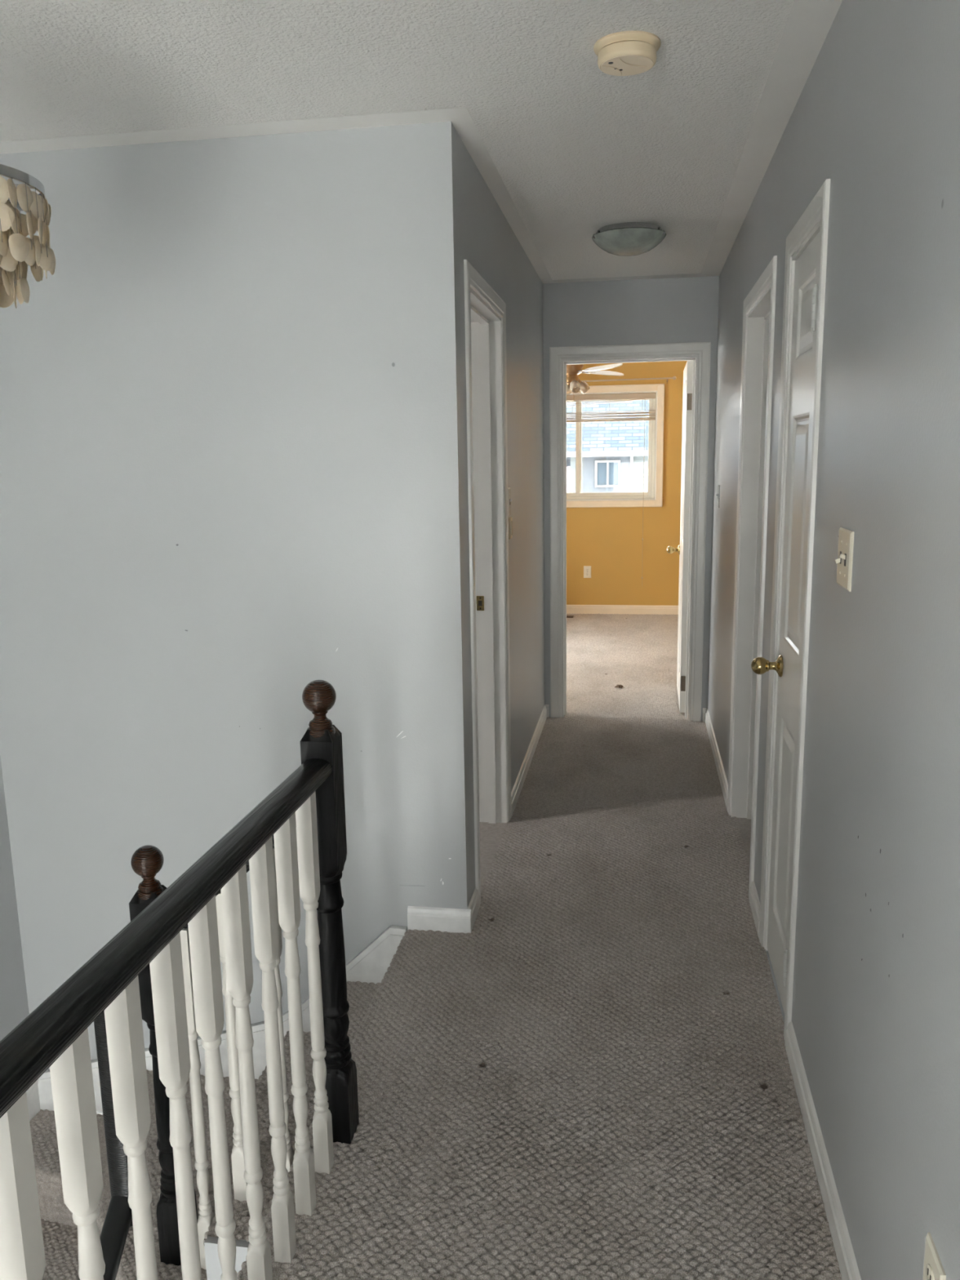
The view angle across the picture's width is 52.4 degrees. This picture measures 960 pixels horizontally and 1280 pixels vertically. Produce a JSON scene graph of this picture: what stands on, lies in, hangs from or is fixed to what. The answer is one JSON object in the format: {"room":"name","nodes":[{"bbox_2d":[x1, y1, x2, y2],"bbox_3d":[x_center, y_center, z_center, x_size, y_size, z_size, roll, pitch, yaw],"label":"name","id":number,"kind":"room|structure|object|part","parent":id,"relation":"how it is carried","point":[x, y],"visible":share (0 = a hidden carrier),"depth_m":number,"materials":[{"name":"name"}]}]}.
{"room":"upstairs hallway","nodes":[
{"label":"upstairs hallway","id":0,"kind":"room"},
{"bbox_2d":[0,755,29,1040],"bbox_3d":[-2.065,1.547,1.146,0.120,5.240,4.999,1,11,9],"label":"wall","id":1,"kind":"structure","parent":0,"point":[14,1006],"depth_m":3.38,"materials":[{"name":"grey paint"}]},
{"bbox_2d":[26,1079,40,1121],"bbox_3d":[-1.774,2.741,2.610,0.020,1.945,2.289,1,11,9],"label":"baseboard","id":2,"kind":"structure","parent":1,"relation":"attached to","point":[33,1095],"depth_m":3.52,"materials":[{"name":"white wood"}]},
{"bbox_2d":[0,121,472,1276],"bbox_3d":[-0.883,1.105,3.394,1.728,5.240,0.101,1,11,9],"label":"wall","id":3,"kind":"structure","parent":0,"point":[232,473],"depth_m":3.04,"materials":[{"name":"grey paint"}]},
{"bbox_2d":[37,906,471,1111],"bbox_3d":[-0.821,1.320,3.364,1.616,0.928,0.020,1,11,9],"label":"baseboard","id":4,"kind":"structure","parent":3,"relation":"attached to","point":[371,965],"depth_m":3.25,"materials":[{"name":"white wood"}]},
{"bbox_2d":[0,0,842,284],"bbox_3d":[0.573,-1.693,3.425,5.600,0.200,11.730,1,11,9],"label":"ceiling","id":5,"kind":"structure","parent":0,"point":[567,149],"depth_m":2.48,"materials":[{"name":"textured paint"},{"name":"drywall"}]},
{"bbox_2d":[0,164,55,307],"bbox_3d":[-1.047,-0.905,1.856,0.400,0.716,0.407,1,11,9],"label":"chandelier","id":6,"kind":"object","parent":5,"relation":"hanging from","point":[17,251],"visible":1,"depth_m":1.86,"materials":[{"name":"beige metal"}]},
{"bbox_2d":[566,363,623,394],"bbox_3d":[0.679,-2.032,7.235,0.762,0.540,0.762,1,11,9],"label":"ceiling fan","id":7,"kind":"object","parent":5,"relation":"hanging from","point":[574,384],"visible":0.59,"depth_m":7.20,"materials":[{"name":"brown metal"}]},
{"bbox_3d":[0.663,-1.898,7.354,0.078,0.094,0.091,1,11,9],"label":"lamp shade","id":8,"kind":"part","parent":7,"relation":"part of","materials":[{"name":"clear glass"}]},
{"bbox_3d":[0.699,-1.864,7.172,0.078,0.094,0.091,1,11,9],"label":"lamp shade","id":9,"kind":"part","parent":7,"relation":"part of","materials":[{"name":"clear glass"}]},
{"bbox_3d":[0.678,-2.052,7.231,0.184,0.170,0.184,1,11,9],"label":"motor","id":10,"kind":"part","parent":7,"relation":"part of","materials":[{"name":"brown metal"}]},
{"bbox_3d":[0.774,-1.886,7.280,0.091,0.094,0.078,1,11,9],"label":"lamp shade","id":11,"kind":"part","parent":7,"relation":"part of","materials":[{"name":"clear glass"}]},
{"bbox_3d":[0.875,-1.947,6.974,0.123,0.047,0.370,-9,13,-35],"label":"blade","id":12,"kind":"part","parent":7,"relation":"part of","materials":[{"name":"white wood"}]},
{"bbox_3d":[0.951,-2.034,7.434,0.370,0.047,0.123,-9,13,-35],"label":"blade","id":13,"kind":"part","parent":7,"relation":"part of","materials":[{"name":"white wood"}]},
{"bbox_2d":[593,31,661,75],"bbox_3d":[0.338,-1.342,2.241,0.153,0.045,0.153,1,11,9],"label":"smoke detector","id":14,"kind":"object","parent":5,"relation":"attached to","point":[624,53],"visible":1,"depth_m":2.20,"materials":[{"name":"plastic"}]},
{"bbox_2d":[591,222,666,256],"bbox_3d":[0.622,-1.662,4.079,0.308,0.102,0.312,1,11,9],"label":"ceiling light","id":15,"kind":"object","parent":5,"relation":"attached to","point":[626,238],"visible":1,"depth_m":3.98,"materials":[{"name":"white glass"}]},
{"bbox_2d":[457,133,544,893],"bbox_3d":[0.108,-0.408,4.323,0.134,2.640,2.573,1,11,9],"label":"wall","id":16,"kind":"structure","parent":0,"point":[487,241],"depth_m":4.35,"materials":[{"name":"grey paint"}]},
{"bbox_2d":[463,259,511,907],"bbox_3d":[-0.017,-0.195,3.576,0.134,2.109,0.875,1,11,9],"label":"trim","id":17,"kind":"structure","parent":16,"relation":"attached to","point":[485,311],"depth_m":3.87,"materials":[{"name":"white paint"}]},
{"bbox_2d":[476,595,484,610],"bbox_3d":[0.001,-0.149,3.952,0.030,0.060,0.004,1,11,9],"label":"strike plate","id":18,"kind":"object","parent":17,"relation":"attached to","point":[480,599],"visible":1,"depth_m":3.95,"materials":[{"name":"gold metal"}]},
{"bbox_2d":[466,705,546,928],"bbox_3d":[0.176,0.665,4.458,0.013,0.078,2.660,1,11,9],"label":"baseboard","id":19,"kind":"structure","parent":16,"relation":"attached to","point":[473,905],"depth_m":4.57,"materials":[{"name":"white paint"}]},
{"bbox_2d":[507,487,512,515],"bbox_3d":[0.126,-0.571,4.031,0.017,0.115,0.070,1,11,9],"label":"light switch","id":20,"kind":"object","parent":16,"relation":"attached to","point":[509,500],"visible":0.98,"depth_m":4.02,"materials":[{"name":"white plastic"}]},
{"bbox_3d":[0.120,-0.571,4.032,0.006,0.115,0.070,1,11,9],"label":"plate","id":21,"kind":"part","parent":20,"relation":"part of","materials":[{"name":"white plastic"}]},
{"bbox_2d":[237,613,842,1279],"bbox_3d":[0.623,0.892,3.949,5.400,0.206,11.530,1,11,9],"label":"floor","id":22,"kind":"structure","parent":0,"point":[573,1103],"depth_m":2.51,"materials":[{"name":"carpet"}]},
{"bbox_2d":[0,680,359,1279],"bbox_3d":[-0.635,0.963,0.270,0.071,1.064,3.927,1,11,9],"label":"stair railing","id":23,"kind":"object","parent":22,"relation":"on","point":[55,1035],"visible":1,"depth_m":1.54,"materials":[{"name":"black wood"}]},
{"bbox_3d":[-0.646,0.626,0.172,0.065,0.047,3.858,1,11,9],"label":"handrail","id":24,"kind":"part","parent":23,"relation":"part of","materials":[{"name":"black wood"}]},
{"bbox_3d":[-0.329,0.657,2.150,0.069,0.962,0.069,1,11,9],"label":"newel post","id":25,"kind":"part","parent":23,"relation":"part of","materials":[{"name":"black wood"}]},
{"bbox_2d":[614,684,622,688],"bbox_3d":[0.920,0.305,6.460,0.058,0.020,0.043,6,13,32],"label":"scrap","id":26,"kind":"object","parent":22,"relation":"on","point":[620,686],"visible":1,"depth_m":6.45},
{"bbox_2d":[566,360,687,605],"bbox_3d":[0.847,-1.373,9.405,4.050,2.640,0.160,1,11,9],"label":"wall","id":27,"kind":"structure","parent":0,"point":[607,540],"depth_m":9.31,"materials":[{"name":"yellow paint"}]},
{"bbox_2d":[583,565,591,577],"bbox_3d":[1.038,-0.656,9.423,0.072,0.116,0.009,1,11,9],"label":"wall outlet","id":28,"kind":"object","parent":27,"relation":"attached to","point":[587,569],"visible":1,"depth_m":9.42,"materials":[{"name":"beige plastic"}]},
{"bbox_2d":[566,383,664,507],"bbox_3d":[0.950,-1.832,9.290,1.562,1.124,0.182,1,11,9],"label":"window","id":29,"kind":"structure","parent":27,"relation":"in","point":[654,497],"depth_m":9.20,"materials":[{"name":"white paint"}]},
{"bbox_3d":[0.629,-1.844,9.385,0.695,0.920,0.023,1,11,9],"label":"sash","id":30,"kind":"part","parent":29,"relation":"part of","materials":[{"name":"plastic"}]},
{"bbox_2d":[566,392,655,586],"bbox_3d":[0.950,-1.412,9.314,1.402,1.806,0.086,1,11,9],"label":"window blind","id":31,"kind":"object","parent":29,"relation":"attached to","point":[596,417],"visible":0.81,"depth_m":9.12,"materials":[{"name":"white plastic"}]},
{"bbox_3d":[0.942,-2.066,9.210,1.402,0.017,0.044,1,11,9],"label":"rail","id":32,"kind":"part","parent":31,"relation":"part of","materials":[{"name":"white plastic"}]},
{"bbox_3d":[1.541,-1.377,9.201,0.006,1.760,0.041,1,11,12],"label":"pull cord","id":33,"kind":"part","parent":31,"relation":"part of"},
{"bbox_3d":[1.268,-1.831,9.256,0.718,0.920,0.023,1,11,9],"label":"sash","id":34,"kind":"part","parent":29,"relation":"part of","materials":[{"name":"plastic"}]},
{"bbox_2d":[566,604,678,614],"bbox_3d":[0.556,0.044,7.713,3.850,0.088,3.738,1,11,9],"label":"baseboard","id":35,"kind":"structure","parent":27,"relation":"attached to","point":[571,609],"depth_m":9.43,"materials":[{"name":"white wood"}]},
{"bbox_2d":[582,376,676,383],"bbox_3d":[0.895,-2.394,9.071,1.825,0.059,0.097,1,11,9],"label":"curtain rod","id":36,"kind":"object","parent":27,"relation":"attached to","point":[673,377],"visible":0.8,"depth_m":8.95,"materials":[{"name":"brown metal"}]},
{"bbox_2d":[542,275,719,720],"bbox_3d":[0.894,-0.643,5.507,5.400,2.640,0.060,1,11,9],"label":"wall","id":37,"kind":"structure","parent":0,"point":[673,309],"depth_m":5.30,"materials":[{"name":"grey paint"}]},
{"bbox_2d":[544,704,707,721],"bbox_3d":[0.844,0.425,5.681,0.938,0.078,0.013,1,11,9],"label":"baseboard","id":38,"kind":"structure","parent":37,"relation":"attached to","point":[546,705],"depth_m":5.61,"materials":[{"name":"white paint"}]},
{"bbox_2d":[549,342,711,721],"bbox_3d":[0.837,-0.581,5.554,0.868,2.109,0.134,1,11,9],"label":"trim","id":39,"kind":"structure","parent":37,"relation":"attached to","point":[699,353],"depth_m":5.45,"materials":[{"name":"white paint"}]},
{"bbox_2d":[666,360,693,712],"bbox_3d":[1.244,-0.623,5.915,0.204,2.009,0.714,1,11,9],"label":"door","id":40,"kind":"structure","parent":37,"relation":"in","point":[682,549],"depth_m":5.67,"materials":[{"name":"white paint"}]},
{"bbox_3d":[1.234,-0.576,6.232,0.085,0.065,0.065,1,11,9],"label":"knob","id":41,"kind":"part","parent":40,"relation":"part of","materials":[{"name":"gold metal"}]},
{"bbox_2d":[707,0,959,1279],"bbox_3d":[0.749,0.067,1.732,0.121,2.640,7.572,1,11,9],"label":"wall","id":42,"kind":"structure","parent":0,"point":[876,114],"depth_m":1.66,"materials":[{"name":"grey paint"}]},
{"bbox_2d":[715,484,719,507],"bbox_3d":[1.213,-0.734,4.982,0.017,0.115,0.070,1,11,9],"label":"light switch","id":43,"kind":"object","parent":42,"relation":"attached to","point":[718,486],"visible":1,"depth_m":4.95,"materials":[{"name":"white plastic"}]},
{"bbox_3d":[1.219,-0.734,4.981,0.006,0.115,0.070,1,11,9],"label":"plate","id":44,"kind":"part","parent":43,"relation":"part of","materials":[{"name":"white plastic"}]},
{"bbox_2d":[727,255,777,898],"bbox_3d":[1.046,-0.214,3.580,0.134,2.109,0.875,1,11,9],"label":"trim","id":45,"kind":"structure","parent":42,"relation":"attached to","point":[759,304],"depth_m":3.87,"materials":[{"name":"white paint"}]},
{"bbox_2d":[705,709,861,1279],"bbox_3d":[0.701,1.129,1.935,0.013,0.078,7.559,1,11,9],"label":"baseboard","id":46,"kind":"structure","parent":42,"relation":"attached to","point":[849,1270],"depth_m":2.12,"materials":[{"name":"white paint"}]},
{"bbox_2d":[751,231,819,1013],"bbox_3d":[0.812,0.002,2.627,0.120,2.011,0.436,1,11,9],"label":"door","id":47,"kind":"structure","parent":42,"relation":"in","point":[787,665],"depth_m":2.64,"materials":[{"name":"white paint"}]},
{"bbox_3d":[0.822,0.074,2.800,0.084,0.065,0.065,1,11,9],"label":"knob","id":48,"kind":"part","parent":47,"relation":"part of","materials":[{"name":"gold metal"}]},
{"bbox_2d":[759,178,830,1045],"bbox_3d":[0.887,-0.030,2.612,0.134,2.109,0.590,1,11,9],"label":"trim","id":49,"kind":"structure","parent":42,"relation":"attached to","point":[815,219],"depth_m":2.50,"materials":[{"name":"white paint"}]},
{"bbox_2d":[834,527,853,591],"bbox_3d":[0.715,-0.161,1.927,0.017,0.115,0.116,1,11,9],"label":"light switch","id":50,"kind":"object","parent":42,"relation":"attached to","point":[844,560],"visible":1,"depth_m":1.90,"materials":[{"name":"beige plastic"}]},
{"bbox_2d":[922,1231,946,1279],"bbox_3d":[0.606,0.873,1.310,0.009,0.116,0.072,1,11,9],"label":"wall outlet","id":51,"kind":"object","parent":42,"relation":"attached to","point":[933,1269],"visible":1,"depth_m":1.30,"materials":[{"name":"beige plastic"}]},
{"bbox_2d":[925,1263,934,1279],"bbox_3d":[0.603,0.853,1.306,0.003,0.028,0.034,1,11,9],"label":"socket","id":52,"kind":"object","parent":51,"relation":"attached to","point":[930,1268],"depth_m":1.31,"materials":[{"name":"beige plastic"}]},
{"bbox_3d":[-1.251,4.171,1.461,1.455,0.060,4.899,1,11,9],"label":"floor","id":53,"kind":"structure","parent":0,"visible":0},
{"bbox_2d":[29,981,380,1279],"bbox_3d":[-1.099,2.644,2.330,1.431,2.595,2.596,1,11,9],"label":"staircase","id":54,"kind":"structure","parent":53,"relation":"on","point":[60,1231],"depth_m":3.10,"materials":[{"name":"carpet"}]},
{"bbox_2d":[93,820,296,1279],"bbox_3d":[-0.661,1.829,1.765,0.434,2.812,1.404,1,11,9],"label":"stair railing","id":55,"kind":"object","parent":54,"relation":"on","point":[147,860],"visible":0.52,"depth_m":2.23,"materials":[{"name":"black wood"}]},
{"bbox_3d":[-0.858,1.840,1.683,0.056,1.101,1.179,1,11,9],"label":"handrail","id":56,"kind":"part","parent":55,"relation":"part of","materials":[{"name":"black paint"}]},
{"bbox_3d":[-0.746,1.040,2.316,0.069,0.962,0.069,1,11,9],"label":"newel post","id":57,"kind":"part","parent":55,"relation":"part of","materials":[{"name":"black wood"}]},
{"bbox_3d":[-0.542,0.515,2.172,0.364,0.385,0.065,1,11,9],"label":"handrail","id":58,"kind":"part","parent":55,"relation":"part of","materials":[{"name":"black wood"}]},
{"label":"ground","id":59,"kind":"structure","parent":0,"visible":0},
{"bbox_2d":[566,457,570,493],"bbox_3d":[-0.040,-9.010,56.026,10.500,6.700,9.000,1,11,9],"label":"house","id":60,"kind":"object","parent":59,"relation":"on","point":[568,459],"visible":0.03,"depth_m":58.16,"materials":[{"name":"white"}]},
{"bbox_2d":[566,400,648,493],"bbox_3d":[7.983,-5.903,33.574,9.650,8.600,10.760,1,11,9],"label":"house","id":61,"kind":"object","parent":59,"relation":"on","point":[615,454],"visible":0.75,"depth_m":29.35,"materials":[{"name":"blue"}]},
{"bbox_3d":[3.837,-4.995,29.308,0.638,0.677,0.015,1,11,9],"label":"pane","id":62,"kind":"part","parent":61,"relation":"part of","materials":[{"name":"white glass"}]}
]}

